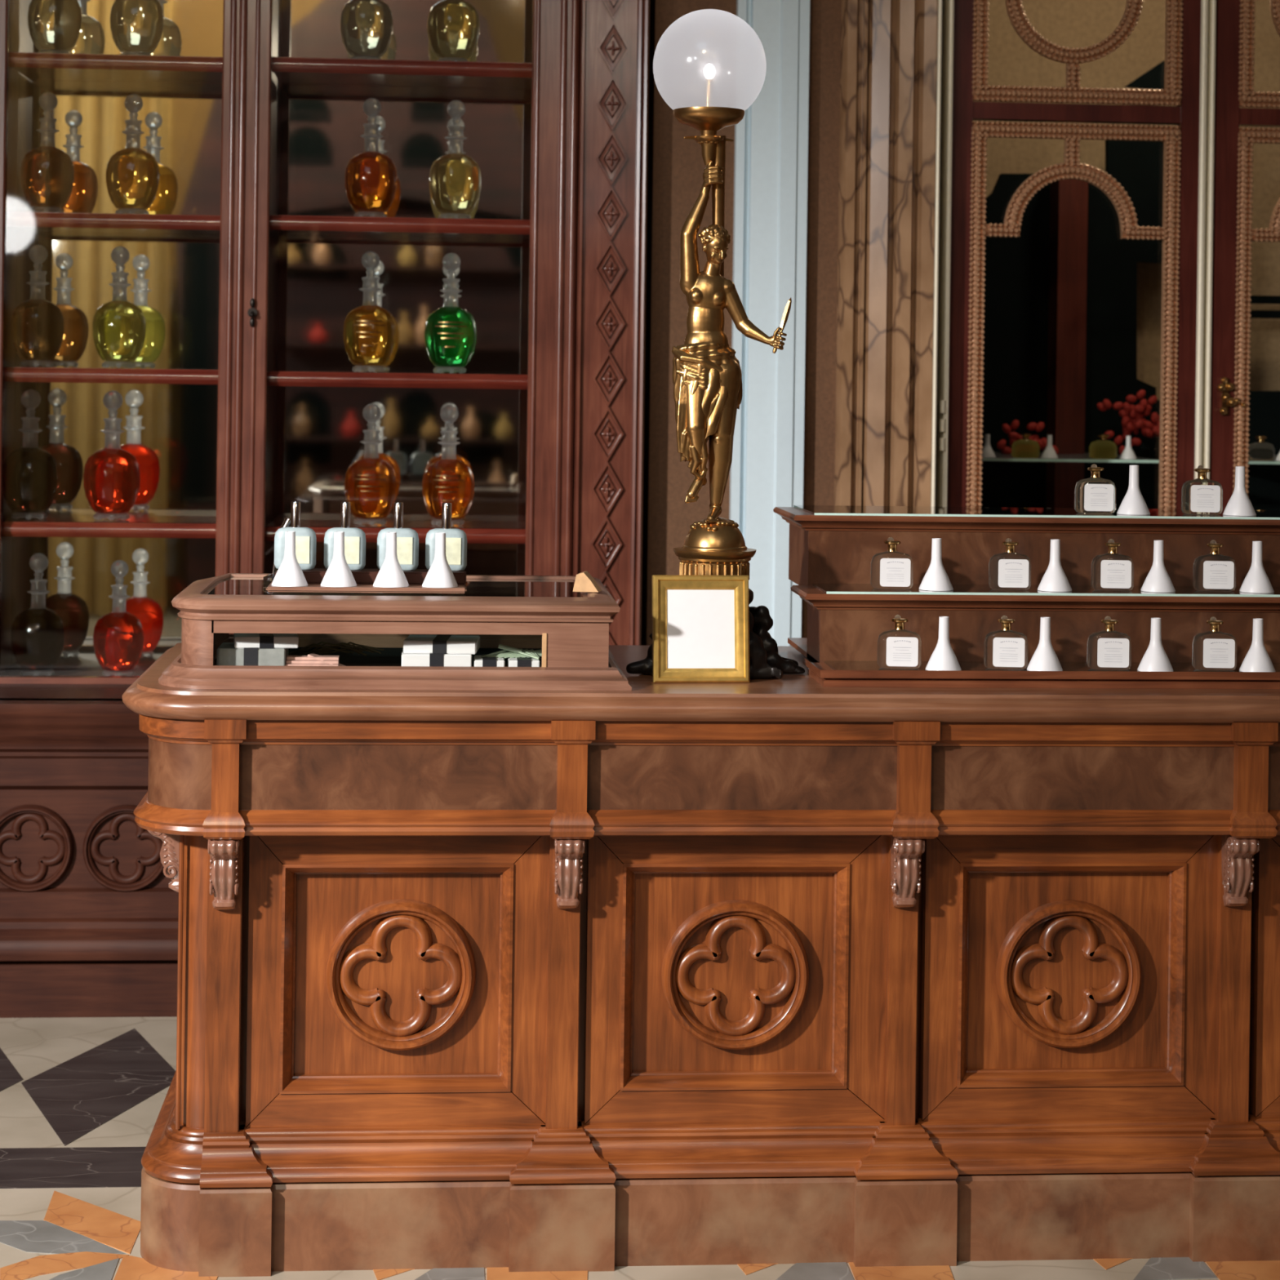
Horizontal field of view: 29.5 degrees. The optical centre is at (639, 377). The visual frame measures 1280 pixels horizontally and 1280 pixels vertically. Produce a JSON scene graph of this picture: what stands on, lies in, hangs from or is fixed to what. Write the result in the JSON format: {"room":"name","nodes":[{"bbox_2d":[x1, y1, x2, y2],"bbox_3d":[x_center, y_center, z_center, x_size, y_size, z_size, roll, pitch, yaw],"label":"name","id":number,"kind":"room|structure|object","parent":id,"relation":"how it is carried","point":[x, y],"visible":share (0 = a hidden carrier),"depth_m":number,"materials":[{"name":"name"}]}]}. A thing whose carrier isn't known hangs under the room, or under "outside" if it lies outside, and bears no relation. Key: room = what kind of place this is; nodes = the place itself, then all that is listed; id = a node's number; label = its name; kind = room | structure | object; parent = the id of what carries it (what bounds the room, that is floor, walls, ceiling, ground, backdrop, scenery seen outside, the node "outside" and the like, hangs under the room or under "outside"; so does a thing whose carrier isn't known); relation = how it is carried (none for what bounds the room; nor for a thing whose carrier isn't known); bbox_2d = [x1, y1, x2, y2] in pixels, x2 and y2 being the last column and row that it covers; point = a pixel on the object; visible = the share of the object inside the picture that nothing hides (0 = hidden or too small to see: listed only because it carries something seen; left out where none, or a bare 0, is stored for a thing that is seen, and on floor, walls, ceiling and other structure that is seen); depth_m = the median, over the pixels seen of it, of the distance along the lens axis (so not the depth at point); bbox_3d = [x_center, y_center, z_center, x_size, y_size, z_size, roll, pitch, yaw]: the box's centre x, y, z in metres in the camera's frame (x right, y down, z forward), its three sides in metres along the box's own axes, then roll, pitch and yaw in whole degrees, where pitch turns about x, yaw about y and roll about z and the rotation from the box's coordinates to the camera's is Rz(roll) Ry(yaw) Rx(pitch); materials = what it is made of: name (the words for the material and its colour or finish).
{"room":"perfume shop","nodes":[
{"label":"perfume shop","id":0,"kind":"room"},
{"bbox_2d":[0,1017,1279,1279],"bbox_3d":[0.071,1.540,2.013,10.500,0.051,9.600,1,0,-5],"label":"floor","id":1,"kind":"structure","parent":0,"point":[82,1099],"depth_m":4.46,"materials":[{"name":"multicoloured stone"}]},
{"bbox_2d":[0,666,178,1017],"bbox_3d":[-1.089,1.131,6.105,1.788,0.738,0.860,1,0,-5],"label":"base cabinet","id":2,"kind":"object","parent":1,"relation":"on","point":[89,911],"visible":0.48,"depth_m":5.71,"materials":[{"name":"brown wood"}]},
{"bbox_2d":[10,553,65,675],"bbox_3d":[-1.523,0.599,6.160,0.134,0.309,0.132,1,0,-5],"label":"glass decanter","id":3,"kind":"object","parent":2,"relation":"on","point":[37,633],"visible":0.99,"depth_m":6.12,"materials":[{"name":"brown glass"}]},
{"bbox_2d":[93,560,144,675],"bbox_3d":[-1.322,0.610,6.176,0.128,0.294,0.125,1,0,-5],"label":"glass decanter","id":4,"kind":"object","parent":2,"relation":"on","point":[118,637],"visible":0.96,"depth_m":6.14,"materials":[{"name":"red glass"}]},
{"bbox_2d":[571,0,649,645],"bbox_3d":[-0.094,0.034,6.350,0.173,2.960,0.524,1,0,-5],"label":"carved pilaster","id":5,"kind":"object","parent":1,"relation":"on","point":[614,35],"visible":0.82,"depth_m":6.10,"materials":[{"name":"brown wood"}]},
{"bbox_2d":[133,714,1279,1276],"bbox_3d":[0.407,1.054,4.510,2.607,0.934,0.715,1,0,-5],"label":"counter","id":6,"kind":"object","parent":1,"relation":"on","point":[519,996],"depth_m":4.20,"materials":[{"name":"brown wood"}]},
{"bbox_2d":[121,643,1279,723],"bbox_3d":[0.353,0.564,4.519,2.533,0.046,0.766,1,0,-5],"label":"countertop","id":7,"kind":"structure","parent":6,"relation":"on","point":[795,697],"depth_m":4.14,"materials":[{"name":"brown wood"}]},
{"bbox_2d":[158,573,631,690],"bbox_3d":[-0.439,0.453,4.415,0.811,0.154,0.566,1,0,-5],"label":"display case","id":8,"kind":"object","parent":7,"relation":"on","point":[571,628],"visible":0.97,"depth_m":4.17,"materials":[{"name":"brown wood"}]},
{"bbox_2d":[216,642,288,666],"bbox_3d":[-0.674,0.488,4.241,0.116,0.045,0.102,1,0,-5],"label":"gift box","id":9,"kind":"object","parent":8,"relation":"in","point":[227,654],"visible":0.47,"depth_m":4.19,"materials":[{"name":"white cardboard"}]},
{"bbox_2d":[233,633,298,648],"bbox_3d":[-0.652,0.456,4.243,0.109,0.022,0.092,1,0,-11],"label":"gift box","id":10,"kind":"object","parent":9,"relation":"on","point":[260,641],"visible":0.83,"depth_m":4.20,"materials":[{"name":"white cardboard"}]},
{"bbox_2d":[285,655,339,666],"bbox_3d":[-0.568,0.498,4.220,0.090,0.027,0.054,1,0,-5],"label":"card stack","id":11,"kind":"object","parent":8,"relation":"in","point":[291,660],"visible":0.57,"depth_m":4.21,"materials":[{"name":"pink paper"}]},
{"bbox_2d":[288,640,384,656],"bbox_3d":[-0.534,0.477,4.289,0.167,0.024,0.034,1,0,-5],"label":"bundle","id":12,"kind":"object","parent":8,"relation":"in","point":[344,647],"visible":0.97,"depth_m":4.29,"materials":[{"name":"black"}]},
{"bbox_2d":[266,568,466,593],"bbox_3d":[-0.481,0.359,4.306,0.347,0.031,0.140,1,0,-5],"label":"stand","id":13,"kind":"object","parent":8,"relation":"on","point":[365,579],"visible":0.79,"depth_m":4.27,"materials":[{"name":"brown wood"}]},
{"bbox_2d":[271,531,307,586],"bbox_3d":[-0.612,0.316,4.258,0.063,0.094,0.063,1,0,-5],"label":"funnel","id":14,"kind":"object","parent":13,"relation":"on","point":[289,574],"visible":1,"depth_m":4.24,"materials":[{"name":"white ceramic"}]},
{"bbox_2d":[274,501,316,569],"bbox_3d":[-0.613,0.281,4.328,0.074,0.121,0.033,1,0,-5],"label":"bottle","id":15,"kind":"object","parent":13,"relation":"on","point":[305,537],"visible":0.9,"depth_m":4.31,"materials":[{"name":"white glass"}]},
{"bbox_2d":[320,531,356,586],"bbox_3d":[-0.527,0.317,4.264,0.063,0.094,0.063,1,0,-5],"label":"funnel","id":16,"kind":"object","parent":13,"relation":"on","point":[339,574],"visible":1,"depth_m":4.25,"materials":[{"name":"white ceramic"}]},
{"bbox_2d":[324,502,365,570],"bbox_3d":[-0.525,0.282,4.335,0.074,0.121,0.033,1,0,-5],"label":"bottle","id":17,"kind":"object","parent":13,"relation":"on","point":[354,537],"visible":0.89,"depth_m":4.32,"materials":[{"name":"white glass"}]},
{"bbox_2d":[373,532,408,587],"bbox_3d":[-0.436,0.319,4.271,0.063,0.094,0.063,1,0,-5],"label":"funnel","id":18,"kind":"object","parent":13,"relation":"on","point":[391,575],"visible":1,"depth_m":4.26,"materials":[{"name":"white ceramic"}]},
{"bbox_2d":[377,502,418,570],"bbox_3d":[-0.431,0.283,4.342,0.074,0.121,0.033,1,0,-5],"label":"bottle","id":19,"kind":"object","parent":13,"relation":"on","point":[407,539],"visible":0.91,"depth_m":4.33,"materials":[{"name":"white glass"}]},
{"bbox_2d":[422,532,457,587],"bbox_3d":[-0.351,0.320,4.278,0.063,0.094,0.063,1,0,-5],"label":"funnel","id":20,"kind":"object","parent":13,"relation":"on","point":[440,575],"visible":1,"depth_m":4.26,"materials":[{"name":"white ceramic"}]},
{"bbox_2d":[425,502,466,571],"bbox_3d":[-0.346,0.284,4.349,0.074,0.121,0.033,1,0,-5],"label":"bottle","id":21,"kind":"object","parent":13,"relation":"on","point":[455,538],"visible":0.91,"depth_m":4.33,"materials":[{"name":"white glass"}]},
{"bbox_2d":[401,648,471,666],"bbox_3d":[-0.356,0.496,4.266,0.121,0.037,0.102,1,0,-5],"label":"gift box","id":22,"kind":"object","parent":8,"relation":"in","point":[407,659],"visible":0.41,"depth_m":4.21,"materials":[{"name":"white paper"}]},
{"bbox_2d":[403,634,479,653],"bbox_3d":[-0.347,0.468,4.272,0.126,0.024,0.102,1,0,1],"label":"gift box","id":23,"kind":"object","parent":22,"relation":"on","point":[413,643],"visible":0.99,"depth_m":4.22,"materials":[{"name":"white cardboard"}]},
{"bbox_2d":[507,657,539,666],"bbox_3d":[-0.204,0.503,4.268,0.054,0.026,0.082,1,0,-5],"label":"gift box","id":24,"kind":"object","parent":8,"relation":"on","point":[518,661],"visible":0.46,"depth_m":4.23,"materials":[{"name":"white paper"}]},
{"bbox_2d":[480,644,542,659],"bbox_3d":[-0.207,0.480,4.265,0.142,0.026,0.048,1,0,-5],"label":"sprig","id":25,"kind":"object","parent":24,"relation":"on","point":[513,652],"visible":0.84,"depth_m":4.27,"materials":[{"name":"green plant"}]},
{"bbox_2d":[652,574,749,682],"bbox_3d":[0.108,0.445,4.306,0.171,0.189,0.046,1,0,-8],"label":"picture frame","id":26,"kind":"object","parent":7,"relation":"on","point":[700,624],"visible":1,"depth_m":4.30,"materials":[{"name":"gold metal"}]},
{"bbox_2d":[626,8,804,679],"bbox_3d":[0.145,-0.064,4.440,0.326,1.203,0.248,1,0,-5],"label":"lamp","id":27,"kind":"object","parent":7,"relation":"on","point":[709,65],"visible":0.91,"depth_m":4.39,"materials":[{"name":"gold metal"}]},
{"bbox_2d":[671,342,742,462],"bbox_3d":[0.120,0.044,4.423,0.131,0.219,0.085,1,0,-5],"label":"drapery","id":28,"kind":"object","parent":27,"relation":"hanging from","point":[707,376],"depth_m":4.39,"materials":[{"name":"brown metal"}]},
{"bbox_2d":[773,505,1279,688],"bbox_3d":[0.952,0.406,4.600,1.333,0.286,0.618,1,0,-5],"label":"tiered stand","id":29,"kind":"object","parent":7,"relation":"on","point":[832,548],"visible":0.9,"depth_m":4.50,"materials":[{"name":"brown wood"}]},
{"bbox_2d":[870,537,913,589],"bbox_3d":[0.466,0.342,4.500,0.078,0.095,0.037,1,0,0],"label":"bottle","id":30,"kind":"object","parent":29,"relation":"on","point":[891,569],"visible":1,"depth_m":4.48,"materials":[{"name":"clear glass"}]},
{"bbox_2d":[876,614,921,669],"bbox_3d":[0.462,0.469,4.334,0.078,0.095,0.037,1,0,3],"label":"bottle","id":31,"kind":"object","parent":29,"relation":"on","point":[899,647],"visible":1,"depth_m":4.32,"materials":[{"name":"clear glass"}]},
{"bbox_2d":[919,537,953,591],"bbox_3d":[0.547,0.344,4.492,0.063,0.094,0.063,1,0,-5],"label":"funnel","id":32,"kind":"object","parent":29,"relation":"on","point":[935,579],"visible":1,"depth_m":4.48,"materials":[{"name":"white ceramic"}]},
{"bbox_2d":[925,616,961,671],"bbox_3d":[0.538,0.471,4.316,0.063,0.094,0.063,1,0,-5],"label":"funnel","id":33,"kind":"object","parent":29,"relation":"on","point":[943,657],"visible":0.99,"depth_m":4.30,"materials":[{"name":"white ceramic"}]},
{"bbox_2d":[983,615,1028,669],"bbox_3d":[0.654,0.472,4.349,0.078,0.095,0.038,1,0,5],"label":"bottle","id":34,"kind":"object","parent":29,"relation":"on","point":[1005,648],"visible":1,"depth_m":4.33,"materials":[{"name":"clear glass"}]},
{"bbox_2d":[988,537,1031,590],"bbox_3d":[0.686,0.345,4.517,0.078,0.095,0.037,1,0,1],"label":"bottle","id":35,"kind":"object","parent":29,"relation":"on","point":[1009,570],"visible":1,"depth_m":4.50,"materials":[{"name":"clear glass"}]},
{"bbox_2d":[1026,617,1062,671],"bbox_3d":[0.721,0.473,4.330,0.063,0.094,0.063,1,0,-5],"label":"funnel","id":36,"kind":"object","parent":29,"relation":"on","point":[1044,658],"visible":0.98,"depth_m":4.32,"materials":[{"name":"white ceramic"}]},
{"bbox_2d":[1037,539,1071,591],"bbox_3d":[0.769,0.347,4.510,0.063,0.094,0.063,1,0,-5],"label":"funnel","id":37,"kind":"object","parent":29,"relation":"on","point":[1054,580],"visible":1,"depth_m":4.50,"materials":[{"name":"white ceramic"}]},
{"bbox_2d":[1074,463,1115,513],"bbox_3d":[0.880,0.214,4.703,0.078,0.095,0.037,1,0,2],"label":"bottle","id":38,"kind":"object","parent":29,"relation":"on","point":[1095,494],"visible":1,"depth_m":4.68,"materials":[{"name":"clear glass"}]},
{"bbox_2d":[1086,616,1131,670],"bbox_3d":[0.841,0.475,4.364,0.078,0.095,0.037,1,0,1],"label":"bottle","id":39,"kind":"object","parent":29,"relation":"on","point":[1109,649],"visible":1,"depth_m":4.35,"materials":[{"name":"clear glass"}]},
{"bbox_2d":[1090,538,1133,591],"bbox_3d":[0.880,0.348,4.532,0.078,0.095,0.037,1,0,4],"label":"bottle","id":40,"kind":"object","parent":29,"relation":"on","point":[1112,571],"visible":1,"depth_m":4.52,"materials":[{"name":"clear glass"}]},
{"bbox_2d":[1116,465,1150,515],"bbox_3d":[0.951,0.216,4.689,0.063,0.094,0.063,1,0,-5],"label":"funnel","id":41,"kind":"object","parent":29,"relation":"on","point":[1133,503],"visible":1,"depth_m":4.68,"materials":[{"name":"white ceramic"}]},
{"bbox_2d":[1137,617,1173,671],"bbox_3d":[0.921,0.476,4.346,0.063,0.094,0.063,1,0,-5],"label":"funnel","id":42,"kind":"object","parent":29,"relation":"on","point":[1155,659],"visible":1,"depth_m":4.33,"materials":[{"name":"white ceramic"}]},
{"bbox_2d":[1140,540,1175,592],"bbox_3d":[0.963,0.350,4.525,0.063,0.094,0.063,1,0,-5],"label":"funnel","id":43,"kind":"object","parent":29,"relation":"on","point":[1157,580],"visible":1,"depth_m":4.51,"materials":[{"name":"white ceramic"}]},
{"bbox_2d":[1181,465,1222,515],"bbox_3d":[1.090,0.217,4.719,0.078,0.095,0.037,1,0,5],"label":"bottle","id":44,"kind":"object","parent":29,"relation":"on","point":[1201,495],"visible":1,"depth_m":4.70,"materials":[{"name":"clear glass"}]},
{"bbox_2d":[1191,616,1236,670],"bbox_3d":[1.034,0.477,4.379,0.078,0.095,0.037,1,0,2],"label":"bottle","id":45,"kind":"object","parent":29,"relation":"on","point":[1214,649],"visible":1,"depth_m":4.36,"materials":[{"name":"clear glass"}]},
{"bbox_2d":[1192,539,1235,591],"bbox_3d":[1.073,0.351,4.547,0.078,0.095,0.037,1,0,3],"label":"bottle","id":46,"kind":"object","parent":29,"relation":"on","point":[1214,571],"visible":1,"depth_m":4.53,"materials":[{"name":"clear glass"}]},
{"bbox_2d":[1222,466,1256,515],"bbox_3d":[1.159,0.219,4.706,0.063,0.094,0.063,1,0,-5],"label":"funnel","id":47,"kind":"object","parent":29,"relation":"on","point":[1239,504],"visible":1,"depth_m":4.69,"materials":[{"name":"white ceramic"}]},
{"bbox_2d":[1239,541,1274,593],"bbox_3d":[1.151,0.352,4.540,0.063,0.094,0.063,1,0,-5],"label":"funnel","id":48,"kind":"object","parent":29,"relation":"on","point":[1256,580],"visible":1,"depth_m":4.53,"materials":[{"name":"white ceramic"}]},
{"bbox_2d":[1239,617,1275,671],"bbox_3d":[1.107,0.479,4.361,0.063,0.094,0.063,1,0,-5],"label":"funnel","id":49,"kind":"object","parent":29,"relation":"on","point":[1257,659],"visible":0.99,"depth_m":4.35,"materials":[{"name":"white ceramic"}]},
{"bbox_2d":[640,0,841,645],"bbox_3d":[-0.253,-0.289,6.450,10.500,3.600,0.540,1,0,-5],"label":"wall","id":50,"kind":"structure","parent":0,"point":[676,165],"depth_m":6.22,"materials":[{"name":"paint"}]},
{"bbox_2d":[0,0,579,684],"bbox_3d":[-0.943,-0.348,6.279,1.539,2.221,0.532,1,0,-5],"label":"upper cabinet","id":51,"kind":"object","parent":50,"relation":"attached to","point":[243,398],"visible":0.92,"depth_m":6.38,"materials":[{"name":"brown wood"}]},
{"bbox_2d":[3,389,58,519],"bbox_3d":[-1.543,0.194,6.158,0.142,0.328,0.140,1,0,-5],"label":"glass decanter","id":52,"kind":"object","parent":51,"relation":"on","point":[30,473],"visible":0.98,"depth_m":6.12,"materials":[{"name":"brown glass"}]},
{"bbox_2d":[9,244,64,367],"bbox_3d":[-1.524,-0.182,6.159,0.134,0.309,0.132,1,0,-5],"label":"glass decanter","id":53,"kind":"object","parent":51,"relation":"on","point":[37,326],"visible":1,"depth_m":6.12,"materials":[{"name":"brown glass"}]},
{"bbox_2d":[20,92,74,212],"bbox_3d":[-1.499,-0.568,6.161,0.134,0.309,0.132,1,0,-5],"label":"glass decanter","id":54,"kind":"object","parent":51,"relation":"on","point":[46,171],"visible":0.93,"depth_m":6.12,"materials":[{"name":"orange glass"}]},
{"bbox_2d":[27,0,81,53],"bbox_3d":[-1.480,-0.964,6.162,0.134,0.309,0.132,1,0,-5],"label":"glass decanter","id":55,"kind":"object","parent":51,"relation":"on","point":[55,26],"visible":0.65,"depth_m":6.11,"materials":[{"name":"beige glass"}]},
{"bbox_2d":[2,515,216,538],"bbox_3d":[-1.322,0.380,6.223,0.557,0.037,0.321,1,0,-5],"label":"shelf","id":56,"kind":"object","parent":51,"relation":"attached to","point":[54,526],"depth_m":6.08,"materials":[{"name":"brown wood"}]},
{"bbox_2d":[4,366,217,384],"bbox_3d":[-1.316,-0.005,6.223,0.557,0.037,0.321,1,0,-5],"label":"shelf","id":57,"kind":"object","parent":51,"relation":"attached to","point":[19,375],"depth_m":6.07,"materials":[{"name":"brown wood"}]},
{"bbox_2d":[83,390,140,520],"bbox_3d":[-1.338,0.197,6.174,0.142,0.328,0.140,1,0,-5],"label":"glass decanter","id":58,"kind":"object","parent":51,"relation":"on","point":[111,474],"visible":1,"depth_m":6.13,"materials":[{"name":"red glass"}]},
{"bbox_2d":[6,211,220,234],"bbox_3d":[-1.311,-0.391,6.223,0.557,0.037,0.321,1,0,-5],"label":"shelf","id":59,"kind":"object","parent":51,"relation":"attached to","point":[26,222],"depth_m":6.07,"materials":[{"name":"brown wood"}]},
{"bbox_2d":[8,52,222,83],"bbox_3d":[-1.305,-0.787,6.223,0.557,0.037,0.321,1,0,-5],"label":"shelf","id":60,"kind":"object","parent":51,"relation":"attached to","point":[33,67],"depth_m":6.08,"materials":[{"name":"brown wood"}]},
{"bbox_2d":[10,0,223,666],"bbox_3d":[-1.367,-0.303,6.386,0.661,2.121,0.008,1,0,-5],"label":"mirror","id":61,"kind":"object","parent":51,"relation":"attached to","point":[171,429],"depth_m":6.39,"materials":[{"name":"clear mirror"}]},
{"bbox_2d":[92,246,146,368],"bbox_3d":[-1.320,-0.179,6.175,0.134,0.309,0.132,1,0,-5],"label":"glass decanter","id":62,"kind":"object","parent":51,"relation":"on","point":[119,325],"visible":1,"depth_m":6.13,"materials":[{"name":"yellow glass"}]},
{"bbox_2d":[106,93,159,213],"bbox_3d":[-1.286,-0.565,6.178,0.134,0.309,0.132,1,0,-5],"label":"glass decanter","id":63,"kind":"object","parent":51,"relation":"on","point":[132,173],"visible":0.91,"depth_m":6.14,"materials":[{"name":"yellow glass"}]},
{"bbox_2d":[110,0,164,55],"bbox_3d":[-1.276,-0.961,6.178,0.134,0.309,0.132,1,0,-5],"label":"glass decanter","id":64,"kind":"object","parent":51,"relation":"on","point":[136,26],"visible":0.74,"depth_m":6.13,"materials":[{"name":"beige glass"}]},
{"bbox_2d":[340,0,393,59],"bbox_3d":[-0.698,-0.957,6.223,0.134,0.309,0.132,1,0,-5],"label":"glass decanter","id":65,"kind":"object","parent":51,"relation":"on","point":[366,25],"visible":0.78,"depth_m":6.17,"materials":[{"name":"beige glass"}]},
{"bbox_2d":[343,251,395,372],"bbox_3d":[-0.690,-0.169,6.223,0.134,0.309,0.134,1,0,-5],"label":"glass decanter","id":66,"kind":"object","parent":51,"relation":"on","point":[369,328],"visible":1,"depth_m":6.18,"materials":[{"name":"yellow glass"}]},
{"bbox_2d":[344,404,397,525],"bbox_3d":[-0.687,0.222,6.224,0.134,0.309,0.134,1,0,-5],"label":"glass decanter","id":67,"kind":"object","parent":51,"relation":"on","point":[371,483],"visible":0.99,"depth_m":6.18,"materials":[{"name":"orange glass"}]},
{"bbox_2d":[344,97,397,217],"bbox_3d":[-0.687,-0.560,6.225,0.134,0.309,0.132,1,0,-5],"label":"glass decanter","id":68,"kind":"object","parent":51,"relation":"on","point":[371,178],"visible":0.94,"depth_m":6.18,"materials":[{"name":"orange glass"}]},
{"bbox_2d":[265,519,525,543],"bbox_3d":[-0.611,0.397,6.279,0.682,0.037,0.321,1,0,-5],"label":"shelf","id":69,"kind":"object","parent":51,"relation":"attached to","point":[477,531],"depth_m":6.15,"materials":[{"name":"brown wood"}]},
{"bbox_2d":[266,371,527,389],"bbox_3d":[-0.605,0.007,6.279,0.682,0.037,0.321,1,0,-5],"label":"shelf","id":70,"kind":"object","parent":51,"relation":"attached to","point":[275,380],"depth_m":6.13,"materials":[{"name":"brown wood"}]},
{"bbox_2d":[264,0,533,575],"bbox_3d":[-0.620,-0.293,6.445,0.794,2.121,0.008,1,0,-5],"label":"mirror","id":71,"kind":"object","parent":51,"relation":"attached to","point":[314,434],"depth_m":6.44,"materials":[{"name":"clear mirror"}]},
{"bbox_2d":[269,214,529,238],"bbox_3d":[-0.600,-0.385,6.279,0.682,0.037,0.321,1,0,-5],"label":"shelf","id":72,"kind":"object","parent":51,"relation":"attached to","point":[281,226],"depth_m":6.13,"materials":[{"name":"brown wood"}]},
{"bbox_2d":[271,56,532,88],"bbox_3d":[-0.594,-0.781,6.279,0.682,0.037,0.321,1,0,-5],"label":"shelf","id":73,"kind":"object","parent":51,"relation":"attached to","point":[287,73],"depth_m":6.14,"materials":[{"name":"brown wood"}]},
{"bbox_2d":[422,404,474,525],"bbox_3d":[-0.490,0.224,6.240,0.134,0.309,0.134,1,0,-5],"label":"glass decanter","id":74,"kind":"object","parent":51,"relation":"on","point":[448,479],"visible":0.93,"depth_m":6.20,"materials":[{"name":"orange glass"}]},
{"bbox_2d":[424,253,476,373],"bbox_3d":[-0.485,-0.166,6.240,0.134,0.309,0.134,1,0,-5],"label":"glass decanter","id":75,"kind":"object","parent":51,"relation":"on","point":[450,330],"visible":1,"depth_m":6.20,"materials":[{"name":"green glass"}]},
{"bbox_2d":[426,0,479,61],"bbox_3d":[-0.477,-0.954,6.241,0.134,0.309,0.132,1,0,-5],"label":"glass decanter","id":76,"kind":"object","parent":51,"relation":"on","point":[453,26],"visible":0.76,"depth_m":6.19,"materials":[{"name":"yellow glass"}]},
{"bbox_2d":[429,100,481,218],"bbox_3d":[-0.473,-0.557,6.242,0.134,0.309,0.132,1,0,-5],"label":"glass decanter","id":77,"kind":"object","parent":51,"relation":"on","point":[455,177],"visible":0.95,"depth_m":6.20,"materials":[{"name":"yellow glass"}]},
{"bbox_2d":[728,0,809,646],"bbox_3d":[0.328,-0.180,6.204,0.182,3.400,0.062,1,0,-5],"label":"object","id":78,"kind":"structure","parent":50,"relation":"attached to","point":[771,136],"depth_m":6.18,"materials":[{"name":"blue paint"}]},
{"bbox_2d":[834,0,937,506],"bbox_3d":[0.626,-0.176,6.213,0.237,3.400,0.090,1,0,-5],"label":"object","id":79,"kind":"structure","parent":50,"relation":"attached to","point":[888,75],"depth_m":6.18,"materials":[{"name":"beige stone"}]},
{"bbox_2d":[930,0,1279,509],"bbox_3d":[1.423,-0.274,6.318,1.369,2.018,0.185,1,0,-5],"label":"glazed door","id":80,"kind":"structure","parent":50,"relation":"in","point":[1207,235],"depth_m":6.33,"materials":[{"name":"brown wood"}]},
{"bbox_2d":[1045,178,1088,507],"bbox_3d":[1.293,0.451,7.420,0.090,2.164,0.110,1,0,-5],"label":"wooden column","id":81,"kind":"structure","parent":0,"point":[1068,198],"depth_m":7.37,"materials":[{"name":"brown wood"}]},
{"bbox_2d":[973,0,1279,399],"bbox_3d":[2.652,-0.148,7.857,4.084,3.400,0.050,1,0,-5],"label":"wall","id":82,"kind":"structure","parent":0,"point":[1069,24],"depth_m":7.75,"materials":[{"name":"beige paint"}]},
{"bbox_2d":[981,60,1279,510],"bbox_3d":[2.196,0.162,7.611,2.486,2.281,0.030,1,0,-5],"label":"mirror","id":83,"kind":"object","parent":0,"point":[1016,293],"depth_m":7.53,"materials":[{"name":"black mirror"}]},
{"bbox_2d":[982,451,1159,462],"bbox_3d":[1.167,0.233,7.193,0.595,0.008,0.642,1,0,-5],"label":"glass shelf","id":84,"kind":"object","parent":83,"relation":"attached to","point":[1084,457],"visible":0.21,"depth_m":6.89,"materials":[{"name":"white"}]},
{"bbox_2d":[1011,433,1039,457],"bbox_3d":[1.098,0.193,6.928,0.078,0.070,0.035,1,0,-5],"label":"bottle","id":85,"kind":"object","parent":84,"relation":"on","point":[1025,447],"visible":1,"depth_m":6.91,"materials":[{"name":"yellow glass"}]},
{"bbox_2d":[996,419,1058,454],"bbox_3d":[1.154,0.180,7.263,0.190,0.108,0.082,1,0,-5],"label":"flowers","id":86,"kind":"object","parent":84,"relation":"on","point":[1013,436],"visible":0.52,"depth_m":7.25,"materials":[{"name":"red plant"}]},
{"bbox_2d":[1088,434,1117,458],"bbox_3d":[1.321,0.196,6.945,0.078,0.070,0.035,1,0,-5],"label":"bottle","id":87,"kind":"object","parent":84,"relation":"on","point":[1103,448],"visible":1,"depth_m":6.93,"materials":[{"name":"yellow"}]},
{"bbox_2d":[1097,389,1159,455],"bbox_3d":[1.504,0.136,7.291,0.264,0.200,0.082,1,0,-5],"label":"flowers","id":88,"kind":"object","parent":84,"relation":"on","point":[1139,424],"visible":0.87,"depth_m":7.28,"materials":[{"name":"red plant"}]},
{"bbox_2d":[1248,454,1279,464],"bbox_3d":[2.064,0.246,7.264,0.748,0.008,0.642,1,0,-5],"label":"glass shelf","id":89,"kind":"object","parent":83,"relation":"attached to","point":[1258,462],"visible":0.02,"depth_m":6.92,"materials":[{"name":"white"}]},
{"bbox_2d":[1248,435,1275,460],"bbox_3d":[1.780,0.203,6.981,0.078,0.070,0.035,1,0,-5],"label":"bottle","id":90,"kind":"object","parent":89,"relation":"on","point":[1260,451],"visible":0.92,"depth_m":6.96,"materials":[{"name":"clear glass"}]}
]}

